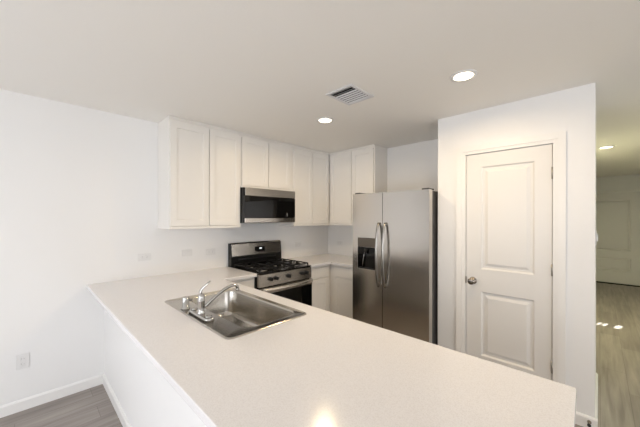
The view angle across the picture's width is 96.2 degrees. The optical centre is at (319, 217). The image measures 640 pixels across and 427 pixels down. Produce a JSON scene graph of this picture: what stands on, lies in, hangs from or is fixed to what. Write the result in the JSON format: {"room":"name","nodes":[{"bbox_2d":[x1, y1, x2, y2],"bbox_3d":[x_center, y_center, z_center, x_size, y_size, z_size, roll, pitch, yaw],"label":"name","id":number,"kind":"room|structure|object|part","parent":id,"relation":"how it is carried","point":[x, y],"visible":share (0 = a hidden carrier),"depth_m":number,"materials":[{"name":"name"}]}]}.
{"room":"kitchen","nodes":[
{"label":"kitchen","id":0,"kind":"room"},
{"bbox_2d":[104,309,206,426],"bbox_3d":[-0.569,1.066,1.837,3.090,0.879,0.825,0,0,44],"label":"wall","id":1,"kind":"structure","parent":0,"point":[146,398],"depth_m":1.84,"materials":[{"name":"white paint"}]},
{"bbox_2d":[103,374,131,426],"bbox_3d":[-0.569,1.463,1.827,3.104,0.085,0.839,0,0,44],"label":"baseboard","id":2,"kind":"structure","parent":1,"relation":"attached to","point":[122,417],"depth_m":2.23,"materials":[{"name":"white paint"}]},
{"bbox_2d":[86,267,576,426],"bbox_3d":[-0.441,0.608,1.889,3.196,0.034,1.336,0,0,44],"label":"countertop","id":3,"kind":"structure","parent":1,"relation":"on","point":[317,368],"depth_m":1.11,"materials":[{"name":"stone"}]},
{"bbox_2d":[189,281,238,321],"bbox_3d":[-0.632,0.481,1.796,0.264,0.214,0.280,0,0,44],"label":"faucet","id":4,"kind":"object","parent":3,"relation":"on","point":[199,312],"visible":1,"depth_m":1.71,"materials":[{"name":"silver metal"}]},
{"bbox_3d":[-0.709,0.579,1.717,0.264,0.018,0.060,0,0,44],"label":"deck plate","id":5,"kind":"part","parent":4,"relation":"part of","materials":[{"name":"silver metal"}]},
{"bbox_3d":[-0.689,0.420,1.714,0.078,0.092,0.022,0,0,7],"label":"lever","id":6,"kind":"part","parent":4,"relation":"part of","materials":[{"name":"silver metal"}]},
{"bbox_3d":[-0.622,0.490,1.806,0.025,0.126,0.248,0,0,44],"label":"spout","id":7,"kind":"part","parent":4,"relation":"part of","materials":[{"name":"silver metal"}]},
{"bbox_2d":[165,288,305,338],"bbox_3d":[-0.587,0.687,1.894,0.923,0.203,0.538,0,0,44],"label":"sink","id":8,"kind":"object","parent":3,"relation":"in","point":[239,313],"visible":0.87,"depth_m":2.03,"materials":[{"name":"silver metal"}]},
{"bbox_2d":[181,296,189,309],"bbox_3d":[-0.871,0.549,1.861,0.056,0.077,0.056,0,0,44],"label":"dishwasher air gap","id":9,"kind":"object","parent":8,"relation":"on","point":[185,299],"visible":1,"depth_m":1.84,"materials":[{"name":"silver metal"}]},
{"bbox_2d":[0,89,327,405],"bbox_3d":[-1.905,0.267,2.785,0.150,2.471,5.932,0,0,44],"label":"wall","id":10,"kind":"structure","parent":0,"point":[79,184],"depth_m":2.46,"materials":[{"name":"white paint"}]},
{"bbox_2d":[16,353,28,369],"bbox_3d":[-2.321,1.121,2.244,0.008,0.116,0.072,0,0,44],"label":"wall outlet","id":11,"kind":"object","parent":10,"relation":"attached to","point":[22,360],"visible":1,"depth_m":2.24,"materials":[{"name":"white plastic"}]},
{"bbox_2d":[0,374,102,417],"bbox_3d":[-2.890,1.459,1.655,0.014,0.085,2.641,0,0,44],"label":"baseboard","id":12,"kind":"structure","parent":10,"relation":"attached to","point":[29,402],"depth_m":2.35,"materials":[{"name":"white paint"}]},
{"bbox_2d":[138,253,150,260],"bbox_3d":[-1.736,0.389,2.844,0.008,0.072,0.116,0,0,44],"label":"wall outlet","id":13,"kind":"object","parent":10,"relation":"attached to","point":[146,256],"visible":1,"depth_m":2.84,"materials":[{"name":"white plastic"}]},
{"bbox_2d":[181,249,191,256],"bbox_3d":[-1.453,0.385,3.136,0.008,0.072,0.116,0,0,44],"label":"light switch","id":14,"kind":"object","parent":10,"relation":"attached to","point":[184,253],"visible":1,"depth_m":3.13,"materials":[{"name":"white plastic"}]},
{"bbox_2d":[158,115,240,228],"bbox_3d":[-1.273,-0.428,3.086,0.334,1.074,0.752,0,0,44],"label":"upper cabinet","id":15,"kind":"object","parent":10,"relation":"attached to","point":[199,163],"visible":1,"depth_m":2.91,"materials":[{"name":"white paint"}]},
{"bbox_3d":[-1.288,-0.421,2.851,0.019,0.999,0.372,0,0,44],"label":"door","id":16,"kind":"part","parent":15,"relation":"part of","materials":[{"name":"white paint"}]},
{"bbox_3d":[-1.162,-0.954,2.979,0.018,0.022,0.752,0,0,44],"label":"moulding","id":17,"kind":"part","parent":15,"relation":"part of","materials":[{"name":"white paint"}]},
{"bbox_3d":[-1.162,0.097,2.978,0.024,0.024,0.751,0,0,44],"label":"rail","id":18,"kind":"part","parent":15,"relation":"part of","materials":[{"name":"white paint"}]},
{"bbox_3d":[-1.029,-0.420,3.117,0.019,0.999,0.352,0,0,44],"label":"door","id":19,"kind":"part","parent":15,"relation":"part of","materials":[{"name":"white paint"}]},
{"bbox_2d":[206,248,214,254],"bbox_3d":[-1.267,0.395,3.328,0.008,0.072,0.116,0,0,44],"label":"wall outlet","id":20,"kind":"object","parent":10,"relation":"attached to","point":[208,251],"visible":1,"depth_m":3.33,"materials":[{"name":"white plastic"}]},
{"bbox_2d":[240,132,293,190],"bbox_3d":[-0.737,-0.654,3.637,0.334,0.620,0.782,0,0,44],"label":"upper cabinet","id":21,"kind":"object","parent":10,"relation":"attached to","point":[265,163],"visible":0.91,"depth_m":3.48,"materials":[{"name":"white paint"}]},
{"bbox_3d":[-0.763,-0.645,3.392,0.019,0.549,0.358,0,0,44],"label":"door","id":22,"kind":"part","parent":21,"relation":"part of","materials":[{"name":"white paint"}]},
{"bbox_3d":[-0.627,-0.953,3.530,0.018,0.022,0.782,0,0,44],"label":"moulding","id":23,"kind":"part","parent":21,"relation":"part of","materials":[{"name":"white paint"}]},
{"bbox_3d":[-0.626,-0.354,3.529,0.024,0.020,0.781,0,0,44],"label":"rail","id":24,"kind":"part","parent":21,"relation":"part of","materials":[{"name":"white paint"}]},
{"bbox_2d":[240,187,294,222],"bbox_3d":[-0.720,-0.141,3.595,0.413,0.403,0.744,0,0,44],"label":"microwave","id":25,"kind":"object","parent":21,"relation":"attached to","point":[257,205],"visible":0.94,"depth_m":3.40,"materials":[{"name":"silver metal"}]},
{"bbox_3d":[-0.590,-0.123,3.469,0.026,0.249,0.742,0,0,44],"label":"door","id":26,"kind":"part","parent":25,"relation":"part of","materials":[{"name":"black glass"}]},
{"bbox_3d":[-0.585,-0.295,3.474,0.026,0.090,0.730,0,0,44],"label":"vent panel","id":27,"kind":"part","parent":25,"relation":"part of","materials":[{"name":"silver metal"}]},
{"bbox_3d":[-0.587,0.030,3.472,0.026,0.054,0.734,0,0,44],"label":"trim","id":28,"kind":"part","parent":25,"relation":"part of","materials":[{"name":"silver metal"}]},
{"bbox_3d":[-0.512,-0.644,3.649,0.019,0.549,0.342,0,0,44],"label":"door","id":29,"kind":"part","parent":21,"relation":"part of","materials":[{"name":"white paint"}]},
{"bbox_2d":[278,145,328,225],"bbox_3d":[-0.221,-0.426,4.168,0.334,1.074,0.698,0,0,44],"label":"upper cabinet","id":30,"kind":"object","parent":10,"relation":"attached to","point":[310,166],"visible":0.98,"depth_m":4.03,"materials":[{"name":"white paint"}]},
{"bbox_3d":[-0.231,-0.419,3.939,0.019,0.999,0.336,0,0,44],"label":"door","id":31,"kind":"part","parent":30,"relation":"part of","materials":[{"name":"white paint"}]},
{"bbox_3d":[-0.111,-0.953,4.062,0.018,0.022,0.698,0,0,44],"label":"moulding","id":32,"kind":"part","parent":30,"relation":"part of","materials":[{"name":"white paint"}]},
{"bbox_3d":[-0.111,0.099,4.060,0.024,0.024,0.697,0,0,44],"label":"rail","id":33,"kind":"part","parent":30,"relation":"part of","materials":[{"name":"white paint"}]},
{"bbox_3d":[0.011,-0.419,4.188,0.019,0.999,0.339,0,0,44],"label":"door","id":34,"kind":"part","parent":30,"relation":"part of","materials":[{"name":"white paint"}]},
{"bbox_2d":[0,0,639,176],"bbox_3d":[2.777,-1.036,2.364,7.550,0.150,11.950,0,0,44],"label":"ceiling","id":35,"kind":"structure","parent":0,"point":[267,69],"depth_m":1.76,"materials":[{"name":"white paint"}]},
{"bbox_2d":[317,117,333,122],"bbox_3d":[0.051,-0.961,2.837,0.168,0.008,0.168,0,0,44],"label":"recessed light","id":36,"kind":"object","parent":35,"relation":"in","point":[322,119],"visible":1,"depth_m":2.83,"materials":[{"name":"white plastic"}]},
{"bbox_2d":[326,84,373,104],"bbox_3d":[0.236,-0.960,2.256,0.256,0.010,0.294,0,0,44],"label":"ceiling vent","id":37,"kind":"object","parent":35,"relation":"in","point":[350,94],"visible":1,"depth_m":2.25,"materials":[{"name":"white metal"}]},
{"bbox_2d":[450,69,477,81],"bbox_3d":[0.972,-0.960,1.947,0.168,0.008,0.168,0,0,44],"label":"recessed light","id":38,"kind":"object","parent":35,"relation":"in","point":[463,75],"visible":1,"depth_m":1.93,"materials":[{"name":"white plastic"}]},
{"bbox_2d":[598,146,614,148],"bbox_3d":[3.884,-0.955,3.896,0.168,0.008,0.168,0,0,44],"label":"recessed light","id":39,"kind":"object","parent":35,"relation":"in","point":[603,147],"visible":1,"depth_m":3.89,"materials":[{"name":"white plastic"}]},
{"bbox_2d":[0,282,639,426],"bbox_3d":[2.773,1.560,2.364,7.550,0.100,11.950,0,0,44],"label":"floor","id":40,"kind":"structure","parent":0,"point":[617,306],"depth_m":2.51,"materials":[{"name":"grey wood"}]},
{"bbox_2d":[232,277,253,287],"bbox_3d":[-1.041,1.065,3.128,0.608,0.879,0.390,0,0,44],"label":"base cabinet","id":41,"kind":"object","parent":40,"relation":"on","point":[249,282],"visible":0.03,"depth_m":2.99,"materials":[{"name":"white paint"}]},
{"bbox_2d":[228,240,312,305],"bbox_3d":[-0.583,0.907,3.493,0.749,1.197,0.763,0,0,44],"label":"gas range","id":42,"kind":"object","parent":40,"relation":"on","point":[291,279],"visible":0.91,"depth_m":3.44,"materials":[{"name":"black metal"}]},
{"bbox_2d":[231,262,310,274],"bbox_3d":[-0.586,0.597,3.496,0.584,0.016,0.763,0,0,44],"label":"cooktop","id":43,"kind":"object","parent":42,"relation":"in","point":[300,267],"depth_m":3.37,"materials":[{"name":"black metal"}]},
{"bbox_3d":[-0.385,0.674,3.301,0.048,0.133,0.757,0,0,44],"label":"control panel","id":44,"kind":"part","parent":42,"relation":"part of","materials":[{"name":"silver metal"}]},
{"bbox_3d":[-0.381,1.014,3.297,0.056,0.533,0.757,0,0,44],"label":"oven door","id":45,"kind":"part","parent":42,"relation":"part of","materials":[{"name":"black glass"}]},
{"bbox_3d":[-0.360,0.782,3.276,0.004,0.067,0.755,0,0,44],"label":"trim","id":46,"kind":"part","parent":42,"relation":"part of","materials":[{"name":"silver metal"}]},
{"bbox_3d":[-0.338,0.769,3.255,0.066,0.045,0.719,0,0,44],"label":"handle","id":47,"kind":"part","parent":42,"relation":"part of","materials":[{"name":"silver metal"}]},
{"bbox_2d":[311,264,329,311],"bbox_3d":[-0.220,1.066,3.974,0.608,0.879,0.426,0,0,44],"label":"base cabinet","id":48,"kind":"object","parent":40,"relation":"on","point":[320,275],"visible":0.31,"depth_m":3.79,"materials":[{"name":"white paint"}]},
{"bbox_3d":[-0.016,0.718,3.761,0.019,0.126,0.365,0,0,44],"label":"drawer","id":49,"kind":"part","parent":48,"relation":"part of","materials":[{"name":"white paint"}]},
{"bbox_3d":[-0.016,1.091,3.761,0.019,0.580,0.365,0,0,44],"label":"door","id":50,"kind":"part","parent":48,"relation":"part of","materials":[{"name":"white paint"}]},
{"bbox_2d":[330,264,352,318],"bbox_3d":[0.324,1.067,4.160,1.128,0.879,0.608,0,0,44],"label":"base cabinet","id":51,"kind":"object","parent":40,"relation":"on","point":[341,277],"visible":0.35,"depth_m":3.79,"materials":[{"name":"white paint"}]},
{"bbox_2d":[282,253,352,266],"bbox_3d":[0.178,0.609,4.008,1.132,0.034,1.032,0,0,44],"label":"countertop","id":52,"kind":"structure","parent":51,"relation":"on","point":[322,259],"depth_m":4.07,"materials":[{"name":"stone"}]},
{"bbox_3d":[0.358,1.092,3.717,0.435,0.580,0.019,0,0,44],"label":"door","id":53,"kind":"part","parent":51,"relation":"part of","materials":[{"name":"white paint"}]},
{"bbox_3d":[0.358,0.719,3.717,0.435,0.126,0.019,0,0,44],"label":"drawer","id":54,"kind":"part","parent":51,"relation":"part of","materials":[{"name":"white paint"}]},
{"bbox_2d":[353,188,437,344],"bbox_3d":[0.956,0.610,3.291,0.908,1.795,0.864,0,0,44],"label":"refrigerator","id":55,"kind":"object","parent":40,"relation":"on","point":[395,234],"visible":0.81,"depth_m":2.95,"materials":[{"name":"grey metal"}]},
{"bbox_3d":[0.519,0.278,3.217,0.236,0.097,0.008,0,0,44],"label":"dispenser panel","id":56,"kind":"part","parent":55,"relation":"part of","materials":[{"name":"grey metal"}]},
{"bbox_3d":[0.548,0.570,3.238,0.396,1.684,0.070,0,0,44],"label":"freezer door","id":57,"kind":"part","parent":55,"relation":"part of","materials":[{"name":"silver metal"}]},
{"bbox_3d":[0.614,0.397,3.074,0.027,0.694,0.075,0,0,44],"label":"handle","id":58,"kind":"part","parent":55,"relation":"part of","materials":[{"name":"silver metal"}]},
{"bbox_3d":[0.671,0.397,3.018,0.027,0.694,0.075,0,0,44],"label":"handle","id":59,"kind":"part","parent":55,"relation":"part of","materials":[{"name":"silver metal"}]},
{"bbox_3d":[0.876,0.571,2.919,0.506,1.684,0.070,0,0,44],"label":"fridge door","id":60,"kind":"part","parent":55,"relation":"part of","materials":[{"name":"silver metal"}]},
{"bbox_2d":[328,139,437,255],"bbox_3d":[0.947,0.272,4.066,2.156,2.471,0.120,0,0,44],"label":"wall","id":61,"kind":"structure","parent":0,"point":[414,166],"depth_m":3.80,"materials":[{"name":"white paint"}]},
{"bbox_2d":[328,144,386,225],"bbox_3d":[0.418,-0.425,4.263,1.119,1.074,0.334,0,0,44],"label":"upper cabinet","id":62,"kind":"object","parent":61,"relation":"attached to","point":[363,169],"visible":0.7,"depth_m":4.03,"materials":[{"name":"white paint"}]},
{"bbox_3d":[0.302,-0.418,4.163,0.390,0.999,0.019,0,0,44],"label":"door","id":63,"kind":"part","parent":62,"relation":"part of","materials":[{"name":"white paint"}]},
{"bbox_3d":[0.428,0.100,4.036,0.785,0.024,0.024,0,0,44],"label":"rail","id":64,"kind":"part","parent":62,"relation":"part of","materials":[{"name":"white paint"}]},
{"bbox_3d":[0.431,-0.952,4.038,0.788,0.022,0.018,0,0,44],"label":"moulding","id":65,"kind":"part","parent":62,"relation":"part of","materials":[{"name":"white paint"}]},
{"bbox_3d":[0.575,-0.418,3.898,0.354,0.999,0.019,0,0,44],"label":"door","id":66,"kind":"part","parent":62,"relation":"part of","materials":[{"name":"white paint"}]},
{"bbox_2d":[438,83,595,417],"bbox_3d":[1.844,0.273,2.728,1.116,2.471,0.826,0,0,44],"label":"wall","id":67,"kind":"structure","parent":0,"point":[572,111],"depth_m":2.15,"materials":[{"name":"white paint"}]},
{"bbox_2d":[466,144,552,379],"bbox_3d":[1.554,0.466,2.411,0.626,2.069,0.112,0,0,44],"label":"door","id":68,"kind":"structure","parent":67,"relation":"in","point":[509,202],"depth_m":2.40,"materials":[{"name":"white paint"}]},
{"bbox_3d":[1.360,0.567,2.574,0.064,0.064,0.076,0,0,44],"label":"knob","id":69,"kind":"part","parent":68,"relation":"part of","materials":[{"name":"silver metal"}]},
{"bbox_2d":[456,131,565,384],"bbox_3d":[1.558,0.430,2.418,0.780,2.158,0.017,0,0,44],"label":"trim","id":70,"kind":"structure","parent":67,"relation":"attached to","point":[558,139],"depth_m":2.19,"materials":[{"name":"white paint"}]},
{"bbox_2d":[575,373,597,426],"bbox_3d":[1.847,1.467,2.723,1.130,0.085,0.854,0,0,44],"label":"baseboard","id":71,"kind":"structure","parent":67,"relation":"attached to","point":[581,419],"depth_m":2.08,"materials":[{"name":"white paint"}]},
{"bbox_2d":[595,230,597,244],"bbox_3d":[2.015,0.143,2.092,0.014,0.116,0.072,0,0,44],"label":"light switch","id":72,"kind":"object","parent":67,"relation":"attached to","point":[596,234],"visible":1,"depth_m":2.08,"materials":[{"name":"white plastic"}]},
{"bbox_2d":[596,174,639,193],"bbox_3d":[7.014,0.282,6.333,2.100,2.471,0.050,0,0,44],"label":"wall","id":73,"kind":"structure","parent":0,"point":[624,182],"depth_m":6.53,"materials":[{"name":"white paint"}]},
{"bbox_2d":[596,192,639,286],"bbox_3d":[6.693,0.473,6.616,0.925,2.088,0.114,0,0,44],"label":"door","id":74,"kind":"structure","parent":73,"relation":"in","point":[617,214],"depth_m":6.54,"materials":[{"name":"white paint"}]},
{"bbox_2d":[596,189,639,192],"bbox_3d":[6.679,0.448,6.602,1.009,2.138,0.030,0,0,44],"label":"trim","id":75,"kind":"structure","parent":73,"relation":"attached to","point":[637,189],"depth_m":6.50,"materials":[{"name":"white paint"}]}
]}

